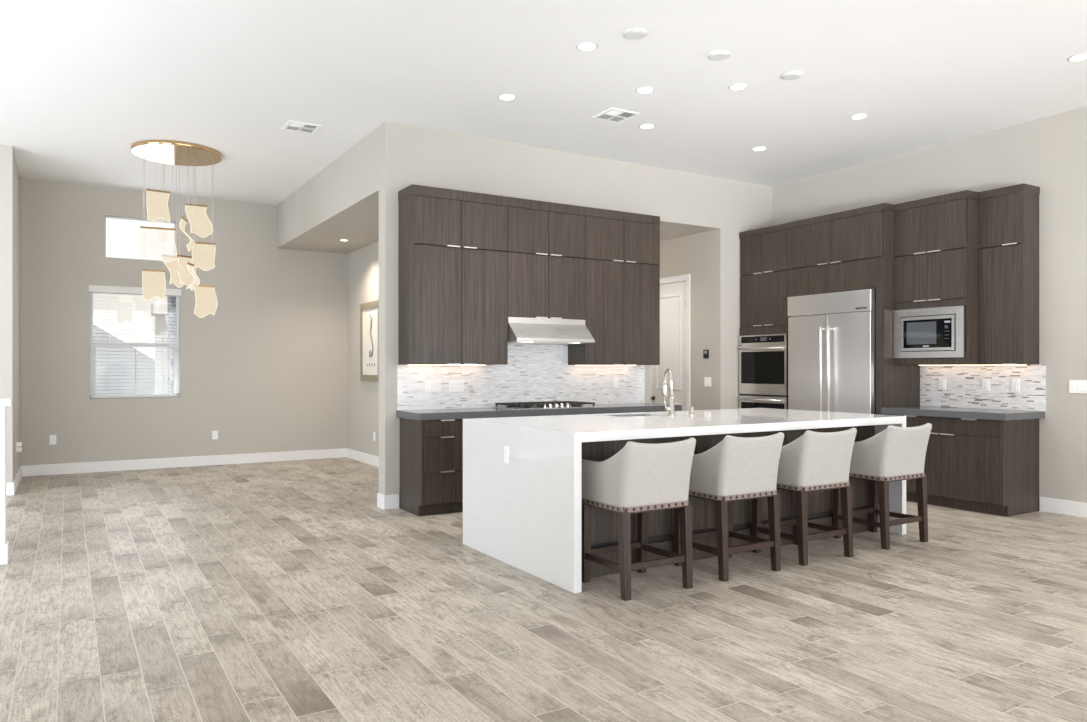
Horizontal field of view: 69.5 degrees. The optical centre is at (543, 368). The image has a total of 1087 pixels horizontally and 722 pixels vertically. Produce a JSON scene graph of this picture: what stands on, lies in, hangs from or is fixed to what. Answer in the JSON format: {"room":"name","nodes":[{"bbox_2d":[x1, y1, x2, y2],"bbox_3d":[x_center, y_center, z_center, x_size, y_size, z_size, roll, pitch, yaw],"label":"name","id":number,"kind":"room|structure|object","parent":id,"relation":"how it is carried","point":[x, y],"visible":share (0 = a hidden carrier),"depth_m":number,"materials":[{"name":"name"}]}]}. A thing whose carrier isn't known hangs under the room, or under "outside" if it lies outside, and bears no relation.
{"room":"open-plan kitchen","nodes":[
{"label":"open-plan kitchen","id":0,"kind":"room"},
{"bbox_2d":[0,406,5,544],"bbox_3d":[-3.914,0.787,5.181,0.590,1.066,0.120,0,0,-31],"label":"wall","id":1,"kind":"structure","parent":0,"point":[2,408],"depth_m":5.28,"materials":[{"name":"white paint"}]},
{"bbox_2d":[0,540,8,564],"bbox_3d":[-3.906,1.252,5.183,0.605,0.135,0.145,0,0,-31],"label":"baseboard","id":2,"kind":"structure","parent":1,"relation":"attached to","point":[4,548],"depth_m":5.27,"materials":[{"name":"white paint"}]},
{"bbox_2d":[0,398,12,405],"bbox_3d":[-3.912,0.231,5.183,0.655,0.047,0.190,0,0,-31],"label":"trim","id":3,"kind":"structure","parent":1,"relation":"on","point":[3,401],"depth_m":5.26,"materials":[{"name":"white paint"}]},
{"bbox_2d":[0,145,19,482],"bbox_3d":[-7.699,-0.495,7.772,4.110,3.630,1.620,0,0,-31],"label":"wall","id":4,"kind":"structure","parent":0,"point":[9,172],"depth_m":8.14,"materials":[{"name":"beige paint"}]},
{"bbox_2d":[16,442,21,452],"bbox_3d":[-5.874,0.880,8.776,0.050,0.118,0.072,0,0,-31],"label":"electrical outlet","id":5,"kind":"object","parent":4,"relation":"attached to","point":[18,444],"visible":1,"depth_m":8.76,"materials":[{"name":"white plastic"}]},
{"bbox_2d":[20,178,347,465],"bbox_3d":[-6.347,-0.495,9.635,8.355,3.630,0.160,0,0,-31],"label":"wall","id":6,"kind":"structure","parent":0,"point":[267,371],"depth_m":10.55,"materials":[{"name":"beige paint"}]},
{"bbox_2d":[50,435,55,444],"bbox_3d":[-6.074,0.885,9.700,0.072,0.118,0.012,0,0,-31],"label":"electrical outlet","id":7,"kind":"object","parent":6,"relation":"attached to","point":[52,437],"visible":1,"depth_m":9.70,"materials":[{"name":"white plastic"}]},
{"bbox_2d":[90,292,179,398],"bbox_3d":[-5.338,-0.335,10.254,1.039,1.439,0.070,0,0,-31],"label":"window","id":8,"kind":"structure","parent":6,"relation":"in","point":[176,345],"depth_m":10.16,"materials":[{"name":"white plastic"}]},
{"bbox_2d":[88,285,180,397],"bbox_3d":[-5.302,-0.340,10.195,1.073,1.429,0.068,0,0,-31],"label":"window blind","id":9,"kind":"object","parent":8,"relation":"attached to","point":[98,289],"visible":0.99,"depth_m":10.14,"materials":[{"name":"white plastic"}]},
{"bbox_2d":[105,216,175,260],"bbox_3d":[-5.289,-1.685,10.287,0.825,0.541,0.065,0,0,-31],"label":"window","id":10,"kind":"structure","parent":6,"relation":"in","point":[174,223],"depth_m":10.24,"materials":[{"name":"white glass"}]},
{"bbox_2d":[6,448,346,495],"bbox_3d":[-5.881,1.252,8.868,7.955,0.135,1.636,0,0,-31],"label":"baseboard","id":11,"kind":"structure","parent":6,"relation":"attached to","point":[157,463],"depth_m":10.35,"materials":[{"name":"white paint"}]},
{"bbox_2d":[212,431,217,438],"bbox_3d":[-4.474,0.909,10.672,0.072,0.118,0.012,0,0,-31],"label":"electrical outlet","id":12,"kind":"object","parent":6,"relation":"attached to","point":[214,433],"visible":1,"depth_m":10.67,"materials":[{"name":"white plastic"}]},
{"bbox_2d":[277,126,378,248],"bbox_3d":[-2.599,-2.005,9.332,0.180,0.610,4.250,0,0,-31],"label":"wall header","id":13,"kind":"structure","parent":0,"point":[349,185],"depth_m":8.80,"materials":[{"name":"beige paint"}]},
{"bbox_2d":[291,202,378,253],"bbox_3d":[-2.111,-1.750,9.628,0.961,0.100,4.250,0,0,-31],"label":"ceiling","id":14,"kind":"structure","parent":0,"point":[361,229],"depth_m":10.03,"materials":[{"name":"beige paint"}]},
{"bbox_2d":[348,241,378,456],"bbox_3d":[-1.752,-0.190,9.847,0.120,3.020,4.250,0,0,-31],"label":"wall","id":15,"kind":"structure","parent":0,"point":[363,263],"depth_m":11.13,"materials":[{"name":"beige paint"}]},
{"bbox_2d":[347,448,378,466],"bbox_3d":[-1.806,1.252,9.805,0.016,0.135,4.234,0,0,-31],"label":"baseboard","id":16,"kind":"structure","parent":15,"relation":"attached to","point":[353,454],"depth_m":10.96,"materials":[{"name":"white paint"}]},
{"bbox_2d":[360,300,378,381],"bbox_3d":[-2.365,-0.365,10.708,0.044,1.080,0.790,0,0,-31],"label":"framed print","id":17,"kind":"object","parent":15,"relation":"attached to","point":[369,311],"visible":0.95,"depth_m":10.73,"materials":[{"name":"beige paper"}]},
{"bbox_2d":[0,457,1086,721],"bbox_3d":[-0.572,1.370,4.216,12.600,0.100,15.600,0,0,-31],"label":"floor","id":18,"kind":"structure","parent":0,"point":[280,591],"depth_m":4.02,"materials":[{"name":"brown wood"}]},
{"bbox_2d":[400,418,462,515],"bbox_3d":[-0.990,0.891,7.282,0.520,0.858,0.558,0,0,-31],"label":"base cabinet","id":19,"kind":"object","parent":18,"relation":"on","point":[431,451],"visible":0.73,"depth_m":7.06,"materials":[{"name":"brown wood"}]},
{"bbox_2d":[582,438,695,600],"bbox_3d":[0.565,0.867,4.765,0.533,0.906,0.541,0,0,-31],"label":"counter stool","id":20,"kind":"object","parent":18,"relation":"on","point":[641,478],"visible":0.98,"depth_m":4.60,"materials":[{"name":"fabric"}]},
{"bbox_2d":[582,425,874,577],"bbox_3d":[1.083,0.879,6.165,3.066,0.882,1.289,0,0,-31],"label":"base cabinet","id":21,"kind":"object","parent":18,"relation":"on","point":[604,526],"visible":0.1,"depth_m":5.47,"materials":[{"name":"brown wood"}]},
{"bbox_2d":[463,407,905,592],"bbox_3d":[1.142,0.817,6.068,3.172,1.006,1.517,0,0,-31],"label":"countertop","id":22,"kind":"structure","parent":21,"relation":"on","point":[525,513],"depth_m":5.25,"materials":[{"name":"white stone"}]},
{"bbox_2d":[504,446,509,463],"bbox_3d":[-0.249,0.585,5.290,0.012,0.118,0.072,0,0,-31],"label":"electrical outlet","id":23,"kind":"object","parent":22,"relation":"attached to","point":[506,448],"visible":1,"depth_m":5.28,"materials":[{"name":"white plastic"}]},
{"bbox_2d":[505,450,507,459],"bbox_3d":[-0.252,0.585,5.288,0.004,0.068,0.033,0,0,-31],"label":"socket","id":24,"kind":"object","parent":23,"relation":"attached to","point":[506,451],"depth_m":5.28,"materials":[{"name":"white plastic"}]},
{"bbox_2d":[605,414,652,416],"bbox_3d":[0.729,0.509,6.433,0.537,0.233,0.382,0,0,-31],"label":"sink","id":25,"kind":"object","parent":22,"relation":"in","point":[631,414],"visible":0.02,"depth_m":6.65,"materials":[{"name":"metal"}]},
{"bbox_2d":[662,369,674,415],"bbox_3d":[1.012,0.191,6.329,0.092,0.378,0.255,0,0,6],"label":"kitchen faucet","id":26,"kind":"object","parent":22,"relation":"on","point":[671,400],"visible":1,"depth_m":6.23,"materials":[{"name":"silver metal"}]},
{"bbox_2d":[674,432,783,581],"bbox_3d":[1.215,0.867,5.166,0.533,0.906,0.541,0,0,-31],"label":"counter stool","id":27,"kind":"object","parent":18,"relation":"on","point":[735,468],"visible":0.89,"depth_m":4.98,"materials":[{"name":"white fabric"}]},
{"bbox_2d":[740,270,788,395],"bbox_3d":[2.862,0.092,9.493,0.604,2.455,0.768,0,0,-31],"label":"oven tower","id":28,"kind":"object","parent":18,"relation":"on","point":[763,297],"visible":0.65,"depth_m":9.33,"materials":[{"name":"brown wood"}]},
{"bbox_2d":[738,334,787,408],"bbox_3d":[2.805,0.264,9.451,0.592,1.323,0.742,0,0,-31],"label":"double oven","id":29,"kind":"object","parent":28,"relation":"in","point":[763,359],"visible":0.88,"depth_m":9.30,"materials":[{"name":"metal"}]},
{"bbox_2d":[740,229,788,275],"bbox_3d":[2.862,-1.370,9.493,0.604,0.469,0.767,0,0,-31],"label":"upper cabinet","id":30,"kind":"object","parent":28,"relation":"on","point":[768,252],"visible":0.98,"depth_m":9.33,"materials":[{"name":"brown wood"}]},
{"bbox_2d":[752,428,856,565],"bbox_3d":[1.838,0.867,5.549,0.533,0.906,0.541,0,0,-31],"label":"counter stool","id":31,"kind":"object","parent":18,"relation":"on","point":[814,461],"visible":0.83,"depth_m":5.35,"materials":[{"name":"white fabric"}]},
{"bbox_2d":[788,289,875,413],"bbox_3d":[3.317,0.253,8.631,0.689,2.135,1.118,0,0,-31],"label":"refrigerator","id":32,"kind":"object","parent":18,"relation":"on","point":[832,336],"visible":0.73,"depth_m":8.42,"materials":[{"name":"metal"}]},
{"bbox_2d":[833,423,931,549],"bbox_3d":[2.593,0.867,6.017,0.533,0.906,0.541,0,0,-31],"label":"counter stool","id":33,"kind":"object","parent":18,"relation":"on","point":[895,453],"visible":0.92,"depth_m":5.84,"materials":[{"name":"white fabric"}]},
{"bbox_2d":[876,256,919,414],"bbox_3d":[3.687,0.092,8.138,0.602,2.456,0.098,0,0,-31],"label":"panel","id":34,"kind":"object","parent":18,"relation":"on","point":[896,385],"visible":0.43,"depth_m":8.00,"materials":[{"name":"brown wood"}]},
{"bbox_2d":[885,414,944,506],"bbox_3d":[3.857,0.891,7.834,0.626,0.858,0.597,0,0,-31],"label":"base cabinet","id":35,"kind":"object","parent":18,"relation":"on","point":[932,466],"visible":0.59,"depth_m":7.51,"materials":[{"name":"brown wood"}]},
{"bbox_2d":[940,417,1038,516],"bbox_3d":[4.164,0.891,7.329,0.626,0.858,0.584,0,0,-31],"label":"base cabinet","id":36,"kind":"object","parent":18,"relation":"on","point":[988,466],"visible":0.98,"depth_m":7.13,"materials":[{"name":"brown wood"}]},
{"bbox_2d":[881,406,1044,420],"bbox_3d":[4.010,0.427,7.556,0.659,0.065,1.228,0,0,-31],"label":"countertop","id":37,"kind":"structure","parent":36,"relation":"on","point":[930,411],"depth_m":7.30,"materials":[{"name":"grey stone"}]},
{"bbox_2d":[0,0,1086,204],"bbox_3d":[-0.572,-2.370,4.216,12.600,0.120,15.600,0,0,-31],"label":"ceiling","id":38,"kind":"structure","parent":0,"point":[82,82],"depth_m":6.22,"materials":[{"name":"white paint"}]},
{"bbox_2d":[131,140,221,317],"bbox_3d":[-3.902,-1.426,8.347,0.876,1.767,0.876,0,0,-31],"label":"pendant chandelier","id":39,"kind":"object","parent":38,"relation":"hanging from","point":[182,268],"visible":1,"depth_m":8.35,"materials":[{"name":"gold metal"}]},
{"bbox_2d":[282,120,321,133],"bbox_3d":[-2.313,-2.305,7.496,0.310,0.010,0.295,0,0,-31],"label":"ceiling vent","id":40,"kind":"object","parent":38,"relation":"in","point":[296,126],"visible":1,"depth_m":7.48,"materials":[{"name":"white plastic"}]},
{"bbox_2d":[498,94,515,100],"bbox_3d":[-0.311,-2.306,6.670,0.156,0.006,0.156,0,0,-31],"label":"recessed light","id":41,"kind":"object","parent":38,"relation":"in","point":[506,97],"visible":1,"depth_m":6.67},
{"bbox_2d":[576,42,597,50],"bbox_3d":[0.313,-2.306,5.619,0.156,0.006,0.156,0,0,-31],"label":"recessed light","id":42,"kind":"object","parent":38,"relation":"in","point":[584,46],"visible":1,"depth_m":5.61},
{"bbox_2d":[591,107,639,123],"bbox_3d":[0.658,-2.305,7.151,0.315,0.010,0.325,0,0,-31],"label":"ceiling vent","id":43,"kind":"object","parent":38,"relation":"in","point":[615,115],"visible":1,"depth_m":7.15,"materials":[{"name":"white plastic"}]},
{"bbox_2d":[623,27,646,38],"bbox_3d":[0.630,-2.300,5.389,0.164,0.020,0.164,0,0,-31],"label":"ceiling speaker","id":44,"kind":"object","parent":38,"relation":"attached to","point":[636,32],"visible":1,"depth_m":5.36},
{"bbox_2d":[636,87,654,93],"bbox_3d":[0.843,-2.306,6.502,0.156,0.006,0.156,0,0,-31],"label":"recessed light","id":45,"kind":"object","parent":38,"relation":"in","point":[642,90],"visible":1,"depth_m":6.50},
{"bbox_2d":[639,124,654,128],"bbox_3d":[0.987,-2.306,7.469,0.156,0.006,0.156,0,0,-31],"label":"recessed light","id":46,"kind":"object","parent":38,"relation":"in","point":[643,126],"visible":1,"depth_m":7.47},
{"bbox_2d":[708,50,729,60],"bbox_3d":[1.292,-2.300,5.767,0.164,0.020,0.164,0,0,-31],"label":"ceiling speaker","id":47,"kind":"object","parent":38,"relation":"attached to","point":[717,55],"visible":1,"depth_m":5.74},
{"bbox_2d":[728,83,747,89],"bbox_3d":[1.595,-2.306,6.422,0.156,0.006,0.156,0,0,-31],"label":"recessed light","id":48,"kind":"object","parent":38,"relation":"in","point":[738,86],"visible":1,"depth_m":6.41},
{"bbox_2d":[752,146,766,150],"bbox_3d":[2.267,-2.306,8.233,0.156,0.006,0.156,0,0,-31],"label":"recessed light","id":49,"kind":"object","parent":38,"relation":"in","point":[760,148],"visible":1,"depth_m":8.22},
{"bbox_2d":[781,71,802,79],"bbox_3d":[1.954,-2.300,6.160,0.164,0.020,0.164,0,0,-31],"label":"ceiling speaker","id":50,"kind":"object","parent":38,"relation":"attached to","point":[790,75],"visible":1,"depth_m":6.13},
{"bbox_2d":[850,114,867,119],"bbox_3d":[2.894,-2.306,7.187,0.156,0.006,0.156,0,0,-31],"label":"recessed light","id":51,"kind":"object","parent":38,"relation":"in","point":[857,116],"visible":1,"depth_m":7.17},
{"bbox_2d":[1067,53,1086,61],"bbox_3d":[3.980,-2.306,5.813,0.156,0.006,0.156,0,0,-31],"label":"recessed light","id":52,"kind":"object","parent":38,"relation":"in","point":[1082,56],"visible":1,"depth_m":5.81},
{"bbox_2d":[379,121,772,507],"bbox_3d":[0.674,-0.495,8.728,5.146,3.630,0.180,0,0,-31],"label":"wall","id":53,"kind":"structure","parent":0,"point":[408,154],"depth_m":8.28,"materials":[{"name":"beige paint"}]},
{"bbox_2d":[377,493,398,509],"bbox_3d":[-1.471,1.252,7.416,0.150,0.135,0.196,0,0,-31],"label":"baseboard","id":54,"kind":"structure","parent":53,"relation":"attached to","point":[385,502],"depth_m":7.34,"materials":[{"name":"white paint"}]},
{"bbox_2d":[398,243,507,364],"bbox_3d":[-0.851,-0.580,7.484,0.988,1.104,0.358,0,0,-31],"label":"upper cabinet","id":55,"kind":"object","parent":53,"relation":"attached to","point":[453,302],"visible":1,"depth_m":7.32,"materials":[{"name":"brown wood"}]},
{"bbox_2d":[398,195,507,251],"bbox_3d":[-0.851,-1.352,7.484,0.988,0.442,0.358,0,0,-31],"label":"upper cabinet","id":56,"kind":"object","parent":53,"relation":"attached to","point":[423,220],"visible":1,"depth_m":7.32,"materials":[{"name":"brown wood"}]},
{"bbox_2d":[398,184,659,224],"bbox_3d":[-0.045,-1.619,7.982,2.890,0.092,0.343,0,0,-31],"label":"crown molding","id":57,"kind":"structure","parent":56,"relation":"attached to","point":[419,190],"depth_m":7.68,"materials":[{"name":"brown wood"}]},
{"bbox_2d":[397,343,644,409],"bbox_3d":[-0.114,0.057,8.137,2.950,0.674,0.010,0,0,-31],"label":"tile backsplash","id":58,"kind":"structure","parent":53,"relation":"attached to","point":[533,372],"depth_m":8.07,"materials":[{"name":"tile"}]},
{"bbox_2d":[425,380,440,392],"bbox_3d":[-1.064,0.175,7.546,0.164,0.118,0.012,0,0,-31],"label":"wall switch","id":59,"kind":"object","parent":58,"relation":"attached to","point":[431,386],"visible":1,"depth_m":7.54,"materials":[{"name":"white plastic"}]},
{"bbox_2d":[449,380,463,391],"bbox_3d":[-0.853,0.173,7.674,0.164,0.118,0.012,0,0,-31],"label":"electrical outlet","id":60,"kind":"object","parent":58,"relation":"attached to","point":[454,385],"visible":1,"depth_m":7.67,"materials":[{"name":"white plastic"}]},
{"bbox_2d":[613,377,618,387],"bbox_3d":[0.802,0.157,8.680,0.072,0.118,0.012,0,0,-31],"label":"electrical outlet","id":61,"kind":"object","parent":58,"relation":"attached to","point":[615,379],"visible":1,"depth_m":8.68,"materials":[{"name":"white plastic"}]},
{"bbox_2d":[507,207,584,258],"bbox_3d":[-0.039,-1.352,7.977,0.910,0.441,0.358,0,0,-31],"label":"upper cabinet","id":62,"kind":"object","parent":53,"relation":"attached to","point":[530,231],"visible":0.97,"depth_m":7.83,"materials":[{"name":"brown wood"}]},
{"bbox_2d":[508,252,584,319],"bbox_3d":[-0.039,-0.815,7.977,0.910,0.632,0.358,0,0,-31],"label":"upper cabinet","id":63,"kind":"object","parent":53,"relation":"attached to","point":[539,286],"visible":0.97,"depth_m":7.83,"materials":[{"name":"brown wood"}]},
{"bbox_2d":[508,317,594,343],"bbox_3d":[0.004,-0.376,7.907,0.903,0.247,0.501,0,0,-31],"label":"range hood","id":64,"kind":"object","parent":63,"relation":"attached to","point":[521,330],"visible":0.9,"depth_m":7.76,"materials":[{"name":"metal"}]},
{"bbox_2d":[568,259,659,365],"bbox_3d":[0.771,-0.580,8.469,0.984,1.104,0.358,0,0,-31],"label":"upper cabinet","id":65,"kind":"object","parent":53,"relation":"attached to","point":[622,299],"visible":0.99,"depth_m":8.32,"materials":[{"name":"brown wood"}]},
{"bbox_2d":[584,216,659,264],"bbox_3d":[0.771,-1.352,8.469,0.984,0.442,0.358,0,0,-31],"label":"upper cabinet","id":66,"kind":"object","parent":53,"relation":"attached to","point":[605,239],"visible":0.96,"depth_m":8.32,"materials":[{"name":"brown wood"}]},
{"bbox_2d":[660,225,708,240],"bbox_3d":[1.051,-1.750,10.291,1.322,0.100,2.100,0,0,-31],"label":"ceiling","id":67,"kind":"structure","parent":0,"point":[667,232],"depth_m":9.74,"materials":[{"name":"beige paint"}]},
{"bbox_2d":[660,231,709,409],"bbox_3d":[1.051,-0.190,10.291,1.322,3.020,2.100,0,0,-31],"label":"wall","id":68,"kind":"structure","parent":0,"point":[690,254],"depth_m":9.88,"materials":[{"name":"beige paint"}]},
{"bbox_2d":[651,281,685,410],"bbox_3d":[1.635,0.094,10.348,0.125,2.432,0.722,0,0,-31],"label":"door","id":69,"kind":"structure","parent":68,"relation":"in","point":[672,295],"depth_m":10.29,"materials":[{"name":"white paint"}]},
{"bbox_2d":[660,274,689,410],"bbox_3d":[1.679,0.060,10.377,0.118,2.520,0.885,0,0,-31],"label":"trim","id":70,"kind":"structure","parent":68,"relation":"attached to","point":[686,278],"depth_m":10.00,"materials":[{"name":"white paint"}]},
{"bbox_2d":[703,350,708,358],"bbox_3d":[2.018,-0.177,9.726,0.015,0.110,0.086,0,0,-31],"label":"keypad","id":71,"kind":"object","parent":68,"relation":"attached to","point":[705,352],"visible":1,"depth_m":9.72,"materials":[{"name":"black plastic"}]},
{"bbox_2d":[704,377,710,386],"bbox_3d":[2.032,0.170,9.706,0.012,0.118,0.118,0,0,-31],"label":"wall switch","id":72,"kind":"object","parent":68,"relation":"attached to","point":[707,380],"visible":1,"depth_m":9.70,"materials":[{"name":"white plastic"}]},
{"bbox_2d":[773,106,1086,502],"bbox_3d":[5.793,-0.495,5.449,0.200,3.630,11.100,0,0,-31],"label":"wall","id":73,"kind":"structure","parent":0,"point":[1049,153],"depth_m":7.19,"materials":[{"name":"beige paint"}]},
{"bbox_2d":[788,258,875,296],"bbox_3d":[3.362,-0.979,8.673,0.602,0.312,1.150,0,0,-31],"label":"upper cabinet","id":74,"kind":"object","parent":73,"relation":"attached to","point":[858,274],"visible":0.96,"depth_m":8.47,"materials":[{"name":"brown wood"}]},
{"bbox_2d":[788,210,893,269],"bbox_3d":[3.380,-1.370,8.626,0.621,0.469,1.250,0,0,-31],"label":"upper cabinet","id":75,"kind":"object","parent":73,"relation":"attached to","point":[869,235],"visible":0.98,"depth_m":8.37,"materials":[{"name":"brown wood"}]},
{"bbox_2d":[739,183,1039,237],"bbox_3d":[3.494,-1.640,8.451,0.606,0.070,3.207,0,0,-31],"label":"crown molding","id":76,"kind":"structure","parent":75,"relation":"on","point":[1020,187],"depth_m":7.94,"materials":[{"name":"brown wood"}]},
{"bbox_2d":[894,198,979,256],"bbox_3d":[3.968,-1.370,7.801,0.471,0.469,0.768,0,0,-31],"label":"upper cabinet","id":77,"kind":"object","parent":73,"relation":"attached to","point":[949,225],"visible":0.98,"depth_m":7.61,"materials":[{"name":"brown wood"}]},
{"bbox_2d":[894,248,993,364],"bbox_3d":[3.968,-0.586,7.801,0.471,1.099,0.768,0,0,-31],"label":"upper cabinet","id":78,"kind":"object","parent":73,"relation":"attached to","point":[948,278],"visible":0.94,"depth_m":7.55,"materials":[{"name":"brown wood"}]},
{"bbox_2d":[893,305,963,357],"bbox_3d":[3.934,-0.348,7.794,0.423,0.488,0.734,0,0,-31],"label":"microwave","id":79,"kind":"object","parent":78,"relation":"in","point":[937,332],"visible":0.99,"depth_m":7.67,"materials":[{"name":"metal"}]},
{"bbox_2d":[918,364,1026,365],"bbox_3d":[4.193,-0.032,7.713,0.015,0.008,1.070,0,0,-31],"label":"light strip","id":80,"kind":"object","parent":78,"relation":"attached to","point":[1020,364],"visible":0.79,"depth_m":7.94,"materials":[{"name":"white plastic"}]},
{"bbox_2d":[920,364,1045,410],"bbox_3d":[4.288,0.180,7.721,0.010,0.430,1.235,0,0,-31],"label":"tile backsplash","id":81,"kind":"structure","parent":73,"relation":"attached to","point":[963,383],"depth_m":7.67,"materials":[{"name":"tile"}]},
{"bbox_2d":[939,378,944,389],"bbox_3d":[4.085,0.160,8.033,0.012,0.118,0.072,0,0,-31],"label":"electrical outlet","id":82,"kind":"object","parent":81,"relation":"attached to","point":[941,380],"visible":1,"depth_m":8.03,"materials":[{"name":"white plastic"}]},
{"bbox_2d":[982,379,988,390],"bbox_3d":[4.317,0.163,7.651,0.012,0.118,0.072,0,0,-31],"label":"electrical outlet","id":83,"kind":"object","parent":81,"relation":"attached to","point":[985,382],"visible":1,"depth_m":7.65,"materials":[{"name":"white plastic"}]},
{"bbox_2d":[1011,379,1018,391],"bbox_3d":[4.462,0.164,7.412,0.012,0.118,0.072,0,0,-31],"label":"electrical outlet","id":84,"kind":"object","parent":81,"relation":"attached to","point":[1014,382],"visible":1,"depth_m":7.41,"materials":[{"name":"white plastic"}]},
{"bbox_2d":[979,243,1038,364],"bbox_3d":[4.352,-0.584,7.342,0.291,1.104,0.412,0,0,-31],"label":"upper cabinet","id":85,"kind":"object","parent":73,"relation":"attached to","point":[1008,275],"visible":1,"depth_m":7.22,"materials":[{"name":"brown wood"}]},
{"bbox_2d":[979,191,1038,248],"bbox_3d":[4.352,-1.370,7.342,0.291,0.470,0.412,0,0,-31],"label":"upper cabinet","id":86,"kind":"object","parent":73,"relation":"attached to","point":[1009,219],"visible":0.98,"depth_m":7.22,"materials":[{"name":"brown wood"}]},
{"bbox_2d":[1039,497,1086,517],"bbox_3d":[6.530,1.252,4.028,0.016,0.135,7.505,0,0,-31],"label":"baseboard","id":87,"kind":"structure","parent":73,"relation":"attached to","point":[1050,505],"depth_m":7.05,"materials":[{"name":"white paint"}]},
{"bbox_2d":[1069,380,1086,393],"bbox_3d":[4.755,0.163,6.954,0.012,0.118,0.164,0,0,-31],"label":"wall switch","id":88,"kind":"object","parent":73,"relation":"attached to","point":[1075,386],"visible":1,"depth_m":6.96,"materials":[{"name":"white plastic"}]},
{"label":"outside","id":89,"kind":"structure","parent":0,"visible":0},
{"bbox_3d":[-9.970,1.620,18.339,26.000,0.100,18.300,0,0,-31],"label":"ground","id":90,"kind":"structure","parent":89,"visible":0},
{"bbox_2d":[93,324,154,395],"bbox_3d":[-8.991,-0.630,13.405,4.550,4.500,0.250,0,0,-31],"label":"wall","id":91,"kind":"structure","parent":90,"relation":"on","point":[132,352],"depth_m":14.10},
{"bbox_2d":[93,292,166,359],"bbox_3d":[-9.347,-0.180,17.314,14.400,3.600,5.100,0,0,-31],"label":"neighbor house","id":92,"kind":"structure","parent":90,"relation":"on","point":[105,316],"depth_m":15.48,"materials":[{"name":"white paint"}]},
{"bbox_2d":[151,302,166,394],"bbox_3d":[-6.417,0.260,13.184,0.320,2.720,0.320,0,0,-31],"label":"porch post","id":93,"kind":"object","parent":90,"relation":"on","point":[160,332],"visible":0.53,"depth_m":13.08,"materials":[{"name":"white paint"}]},
{"bbox_2d":[167,296,175,393],"bbox_3d":[-5.456,-0.030,12.189,0.670,3.300,0.500,0,0,-31],"label":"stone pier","id":94,"kind":"structure","parent":90,"relation":"on","point":[171,315],"depth_m":11.83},
{"bbox_3d":[0.015,0.891,7.893,0.909,0.858,0.558,0,0,-31],"label":"base cabinet","id":95,"kind":"object","parent":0,"visible":0},
{"bbox_2d":[396,403,681,420],"bbox_3d":[0.054,0.427,7.914,3.026,0.065,0.567,0,0,-31],"label":"countertop","id":96,"kind":"structure","parent":95,"relation":"on","point":[460,413],"depth_m":7.51,"materials":[{"name":"grey stone"}]},
{"bbox_2d":[494,401,595,409],"bbox_3d":[0.019,0.370,7.886,0.910,0.049,0.510,0,0,-31],"label":"gas cooktop","id":97,"kind":"object","parent":96,"relation":"in","point":[548,404],"visible":1,"depth_m":7.75,"materials":[{"name":"metal"}]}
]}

